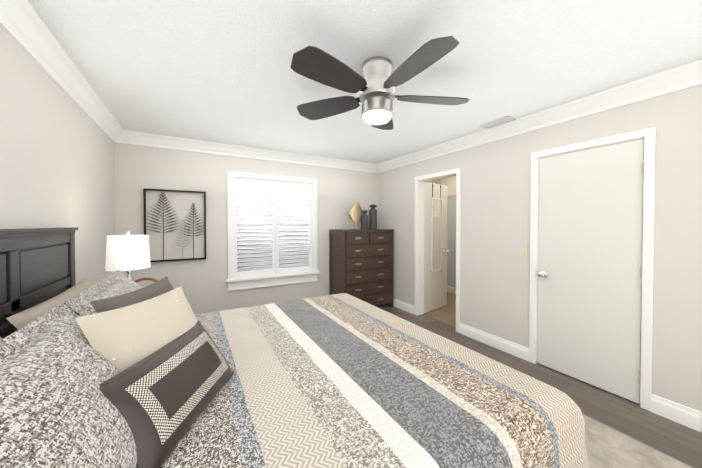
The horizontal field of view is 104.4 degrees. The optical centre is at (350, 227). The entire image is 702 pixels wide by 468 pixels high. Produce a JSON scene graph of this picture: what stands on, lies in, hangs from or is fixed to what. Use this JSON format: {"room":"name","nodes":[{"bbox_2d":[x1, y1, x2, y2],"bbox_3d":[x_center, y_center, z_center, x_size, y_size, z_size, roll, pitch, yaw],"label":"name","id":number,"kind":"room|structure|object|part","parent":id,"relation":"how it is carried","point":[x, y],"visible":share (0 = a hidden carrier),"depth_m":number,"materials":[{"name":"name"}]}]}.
{"room":"bedroom","nodes":[
{"label":"bedroom","id":0,"kind":"room"},
{"bbox_2d":[0,26,114,283],"bbox_3d":[-1.477,0.153,0.887,0.120,2.440,5.374,0,1,-30],"label":"wall","id":1,"kind":"structure","parent":0,"point":[56,156],"depth_m":1.73,"materials":[{"name":"paint"}]},
{"bbox_2d":[0,0,123,143],"bbox_3d":[-1.372,-1.003,0.914,0.105,0.128,5.104,0,1,-30],"label":"crown molding","id":2,"kind":"structure","parent":1,"relation":"attached to","point":[25,28],"depth_m":1.63,"materials":[{"name":"white wood"}]},
{"bbox_2d":[114,143,377,314],"bbox_3d":[-1.138,0.106,4.104,3.700,2.440,0.150,0,1,-30],"label":"wall","id":3,"kind":"structure","parent":0,"point":[202,283],"depth_m":3.56,"materials":[{"name":"paint"}]},
{"bbox_2d":[143,188,205,261],"bbox_3d":[-2.176,-0.028,3.386,0.657,0.877,0.046,0,1,-30],"label":"art","id":4,"kind":"object","parent":3,"relation":"attached to","point":[145,219],"visible":0.94,"depth_m":3.38,"materials":[{"name":"black metal"}]},
{"bbox_2d":[124,130,375,171],"bbox_3d":[-1.078,-1.048,3.975,3.450,0.128,0.105,0,1,-30],"label":"crown molding","id":5,"kind":"structure","parent":3,"relation":"attached to","point":[130,137],"depth_m":3.69,"materials":[{"name":"white wood"}]},
{"bbox_2d":[227,171,316,278],"bbox_3d":[-1.146,-0.038,4.086,1.310,1.470,0.170,0,1,-30],"label":"window","id":6,"kind":"structure","parent":3,"relation":"in","point":[275,182],"depth_m":4.03,"materials":[{"name":"white wood"}]},
{"bbox_2d":[237,184,271,270],"bbox_3d":[-1.377,0.001,3.907,0.474,1.207,0.056,0,1,-30],"label":"louver","id":7,"kind":"object","parent":6,"relation":"attached to","point":[265,208],"depth_m":3.89,"materials":[{"name":"white plastic"}]},
{"bbox_3d":[-1.171,-0.006,4.130,1.180,1.405,0.030,0,1,-30],"label":"window sash","id":8,"kind":"part","parent":6,"relation":"part of","materials":[{"name":"white wood"}]},
{"bbox_2d":[279,187,308,267],"bbox_3d":[-0.875,-0.003,4.199,0.474,1.207,0.056,0,1,-30],"label":"louver","id":9,"kind":"object","parent":6,"relation":"attached to","point":[299,208],"depth_m":4.19,"materials":[{"name":"white plastic"}]},
{"bbox_2d":[226,271,319,290],"bbox_3d":[-1.136,0.775,4.081,1.360,0.160,0.210,0,1,-30],"label":"window sill","id":10,"kind":"structure","parent":3,"relation":"attached to","point":[242,283],"depth_m":3.98,"materials":[{"name":"white wood"}]},
{"bbox_2d":[27,0,701,163],"bbox_3d":[0.174,-1.131,1.828,3.940,0.100,5.374,0,1,-30],"label":"ceiling","id":11,"kind":"structure","parent":0,"point":[219,71],"depth_m":1.72,"materials":[{"name":"white paint"}]},
{"bbox_2d":[291,36,468,129],"bbox_3d":[0.183,-0.888,1.769,1.225,0.384,1.205,0,1,-30],"label":"fan","id":12,"kind":"object","parent":11,"relation":"hanging from","point":[377,96],"visible":1,"depth_m":1.70,"materials":[{"name":"black wood"}]},
{"bbox_3d":[0.174,-0.723,1.814,0.194,0.053,0.194,0,1,-30],"label":"light glass","id":13,"kind":"part","parent":12,"relation":"part of","materials":[{"name":"white glass"}]},
{"bbox_2d":[479,116,515,128],"bbox_3d":[1.516,-1.089,2.819,0.155,0.011,0.300,0,1,-30],"label":"ceiling vent","id":14,"kind":"object","parent":11,"relation":"in","point":[497,122],"visible":1,"depth_m":2.80,"materials":[{"name":"metal"}]},
{"bbox_2d":[435,176,455,195],"bbox_3d":[2.468,0.095,4.865,0.100,2.440,2.650,0,1,-30],"label":"wall","id":15,"kind":"structure","parent":0,"point":[449,183],"depth_m":5.55,"materials":[{"name":"paint"}]},
{"bbox_2d":[376,292,701,467],"bbox_3d":[0.833,1.401,2.303,5.520,0.104,5.470,0,1,-30],"label":"floor","id":16,"kind":"structure","parent":0,"point":[659,433],"depth_m":2.11,"materials":[{"name":"brown wood"}]},
{"bbox_2d":[329,229,393,306],"bbox_3d":[0.182,0.673,4.484,0.963,1.295,0.486,0,1,-30],"label":"chest","id":17,"kind":"object","parent":16,"relation":"on","point":[360,264],"visible":0.9,"depth_m":4.29,"materials":[{"name":"brown wood"}]},
{"bbox_2d":[349,202,361,228],"bbox_3d":[0.089,-0.204,4.422,0.260,0.461,0.058,0,1,-30],"label":"leaf sculpture","id":18,"kind":"object","parent":17,"relation":"on","point":[355,213],"visible":1,"depth_m":4.41,"materials":[{"name":"metal"}]},
{"bbox_2d":[361,210,367,228],"bbox_3d":[0.229,-0.136,4.595,0.116,0.320,0.116,0,1,-30],"label":"vase","id":19,"kind":"object","parent":17,"relation":"on","point":[364,221],"visible":0.96,"depth_m":4.55,"materials":[{"name":"ceramic"}]},
{"bbox_2d":[369,204,376,228],"bbox_3d":[0.383,-0.190,4.707,0.132,0.424,0.132,0,1,-30],"label":"vase","id":20,"kind":"object","parent":17,"relation":"on","point":[372,217],"visible":1,"depth_m":4.65,"materials":[{"name":"ceramic"}]},
{"bbox_2d":[447,195,455,293],"bbox_3d":[2.118,0.327,5.272,0.060,1.956,1.300,0,1,-30],"label":"door","id":21,"kind":"structure","parent":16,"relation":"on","point":[451,243],"depth_m":5.47,"materials":[{"name":"white wood"}]},
{"bbox_2d":[582,414,691,467],"bbox_3d":[0.438,1.358,1.529,2.580,0.012,2.990,0,1,-30],"label":"rug","id":22,"kind":"object","parent":16,"relation":"on","point":[607,447],"depth_m":1.64,"materials":[{"name":"beige carpet"}]},
{"bbox_2d":[0,227,589,467],"bbox_3d":[-0.407,0.677,1.497,2.330,1.350,2.144,0,1,-30],"label":"bed","id":23,"kind":"object","parent":22,"relation":"on","point":[117,369],"visible":1,"depth_m":1.00,"materials":[{"name":"fabric"}]},
{"bbox_3d":[-1.375,0.686,0.934,0.091,1.350,2.128,0,1,-30],"label":"headboard","id":24,"kind":"part","parent":23,"relation":"part of","materials":[{"name":"grey wood"}]},
{"bbox_2d":[90,277,173,312],"bbox_3d":[-0.872,0.474,1.234,0.372,0.420,0.514,0,1,-30],"label":"pillow","id":25,"kind":"object","parent":23,"relation":"on","point":[158,297],"depth_m":1.12,"materials":[{"name":"beige fabric"}]},
{"bbox_2d":[161,293,589,467],"bbox_3d":[-0.365,0.955,1.525,2.234,0.566,2.144,0,1,-30],"label":"comforter","id":26,"kind":"object","parent":23,"relation":"on","point":[342,380],"depth_m":1.08,"materials":[{"name":"multicoloured fabric"}]},
{"bbox_3d":[-1.811,1.034,2.271,0.520,0.641,0.520,0,1,-30],"label":"nightstand","id":27,"kind":"object","parent":16,"relation":"on","visible":0},
{"bbox_2d":[105,231,150,279],"bbox_3d":[-1.808,0.369,2.216,0.286,0.690,0.286,0,1,-30],"label":"lamp","id":28,"kind":"object","parent":27,"relation":"on","point":[128,253],"visible":0.62,"depth_m":2.11,"materials":[{"name":"white fabric"}]},
{"bbox_2d":[134,278,157,282],"bbox_3d":[-1.793,0.572,2.373,0.278,0.278,0.040,0,1,-30],"label":"ring","id":29,"kind":"object","parent":27,"relation":"on","point":[141,279],"visible":0.17,"depth_m":2.37,"materials":[{"name":"brown wood"}]},
{"bbox_2d":[378,84,701,411],"bbox_3d":[1.826,0.125,2.805,0.120,2.440,5.374,0,1,-30],"label":"wall","id":30,"kind":"structure","parent":0,"point":[495,223],"depth_m":2.65,"materials":[{"name":"paint"}]},
{"bbox_2d":[393,298,413,313],"bbox_3d":[0.740,1.255,4.555,0.016,0.130,0.918,0,1,-30],"label":"baseboard","id":31,"kind":"structure","parent":30,"relation":"attached to","point":[407,307],"depth_m":4.36,"materials":[{"name":"white wood"}]},
{"bbox_2d":[424,182,446,312],"bbox_3d":[1.357,0.303,4.388,0.676,2.014,0.035,-1,1,-41],"label":"door leaf","id":32,"kind":"structure","parent":30,"relation":"in","point":[435,290],"depth_m":4.33,"materials":[{"name":"paint"}]},
{"bbox_2d":[432,183,440,197],"bbox_3d":[1.375,-0.591,4.358,0.254,0.227,0.011,-1,1,-41],"label":"hooks","id":33,"kind":"object","parent":32,"relation":"attached to","point":[432,190],"visible":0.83,"depth_m":4.28,"materials":[{"name":"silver metal"}]},
{"bbox_2d":[431,197,449,272],"bbox_3d":[1.432,0.112,4.415,0.452,1.180,0.103,0,1,-30],"label":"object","id":34,"kind":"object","parent":32,"relation":"attached to","point":[436,233],"depth_m":4.36,"materials":[{"name":"mirror"}]},
{"bbox_2d":[431,197,442,272],"bbox_3d":[1.377,0.113,4.366,0.306,1.180,0.075,0,1,-30],"label":"mirror","id":35,"kind":"object","parent":34,"relation":"attached to","point":[436,203],"depth_m":4.36,"materials":[{"name":"beige mirror"}]},
{"bbox_2d":[414,168,460,332],"bbox_3d":[1.234,0.284,3.826,0.160,2.092,0.814,0,1,-30],"label":"door frame","id":36,"kind":"structure","parent":30,"relation":"attached to","point":[419,250],"depth_m":4.09,"materials":[{"name":"white wood"}]},
{"bbox_2d":[482,307,487,318],"bbox_3d":[1.550,0.990,3.159,0.014,0.116,0.072,0,1,-30],"label":"outlet","id":37,"kind":"object","parent":30,"relation":"attached to","point":[484,312],"visible":1,"depth_m":3.15,"materials":[{"name":"beige plastic"}]},
{"bbox_2d":[459,323,528,361],"bbox_3d":[1.587,1.276,3.098,0.016,0.130,0.826,0,1,-30],"label":"baseboard","id":38,"kind":"structure","parent":30,"relation":"attached to","point":[522,352],"depth_m":3.04,"materials":[{"name":"white wood"}]},
{"bbox_2d":[505,312,511,324],"bbox_3d":[1.688,0.974,2.926,0.009,0.116,0.072,0,1,-30],"label":"duplex electrical outlet","id":39,"kind":"object","parent":30,"relation":"attached to","point":[508,318],"visible":1,"depth_m":2.92,"materials":[{"name":"beige plastic"}]},
{"bbox_2d":[520,248,526,259],"bbox_3d":[1.760,0.266,2.784,0.018,0.116,0.072,0,1,-30],"label":"light switch","id":40,"kind":"object","parent":30,"relation":"attached to","point":[523,253],"visible":1,"depth_m":2.78,"materials":[{"name":"beige plastic"}]},
{"bbox_2d":[376,59,701,172],"bbox_3d":[1.736,-1.029,2.719,0.105,0.128,5.104,0,1,-30],"label":"crown molding","id":41,"kind":"structure","parent":30,"relation":"attached to","point":[688,75],"depth_m":2.35,"materials":[{"name":"white wood"}]},
{"bbox_2d":[537,139,643,403],"bbox_3d":[2.034,0.332,2.378,0.035,2.015,0.714,0,1,-30],"label":"closet door leaf","id":42,"kind":"structure","parent":30,"relation":"in","point":[590,229],"depth_m":2.31,"materials":[{"name":"paint"}]},
{"bbox_2d":[537,271,546,277],"bbox_3d":[1.832,0.448,2.615,0.078,0.064,0.064,0,1,-30],"label":"door knob","id":43,"kind":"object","parent":42,"relation":"attached to","point":[541,274],"depth_m":2.60,"materials":[{"name":"silver metal"}]},
{"bbox_2d":[529,127,655,410],"bbox_3d":[2.065,0.305,2.396,0.160,2.092,0.844,0,1,-30],"label":"door frame","id":44,"kind":"structure","parent":30,"relation":"attached to","point":[648,135],"depth_m":2.04,"materials":[{"name":"white wood"}]},
{"bbox_2d":[638,163,643,383],"bbox_3d":[2.193,0.346,2.052,0.014,1.670,0.021,0,1,-30],"label":"closet door hinges","id":45,"kind":"object","parent":30,"relation":"attached to","point":[639,372],"visible":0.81,"depth_m":2.05,"materials":[{"name":"paint"}]},
{"bbox_2d":[651,394,701,432],"bbox_3d":[2.630,1.302,1.303,0.016,0.130,1.638,0,1,-30],"label":"baseboard","id":46,"kind":"structure","parent":30,"relation":"attached to","point":[691,418],"depth_m":1.90,"materials":[{"name":"white wood"}]},
{"label":"outside","id":47,"kind":"structure","parent":0,"visible":0},
{"bbox_2d":[237,186,307,271],"bbox_3d":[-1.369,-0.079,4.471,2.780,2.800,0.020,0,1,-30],"label":"window blinds","id":48,"kind":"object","parent":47,"point":[271,235],"depth_m":4.48,"materials":[{"name":"white plastic"}]}
]}

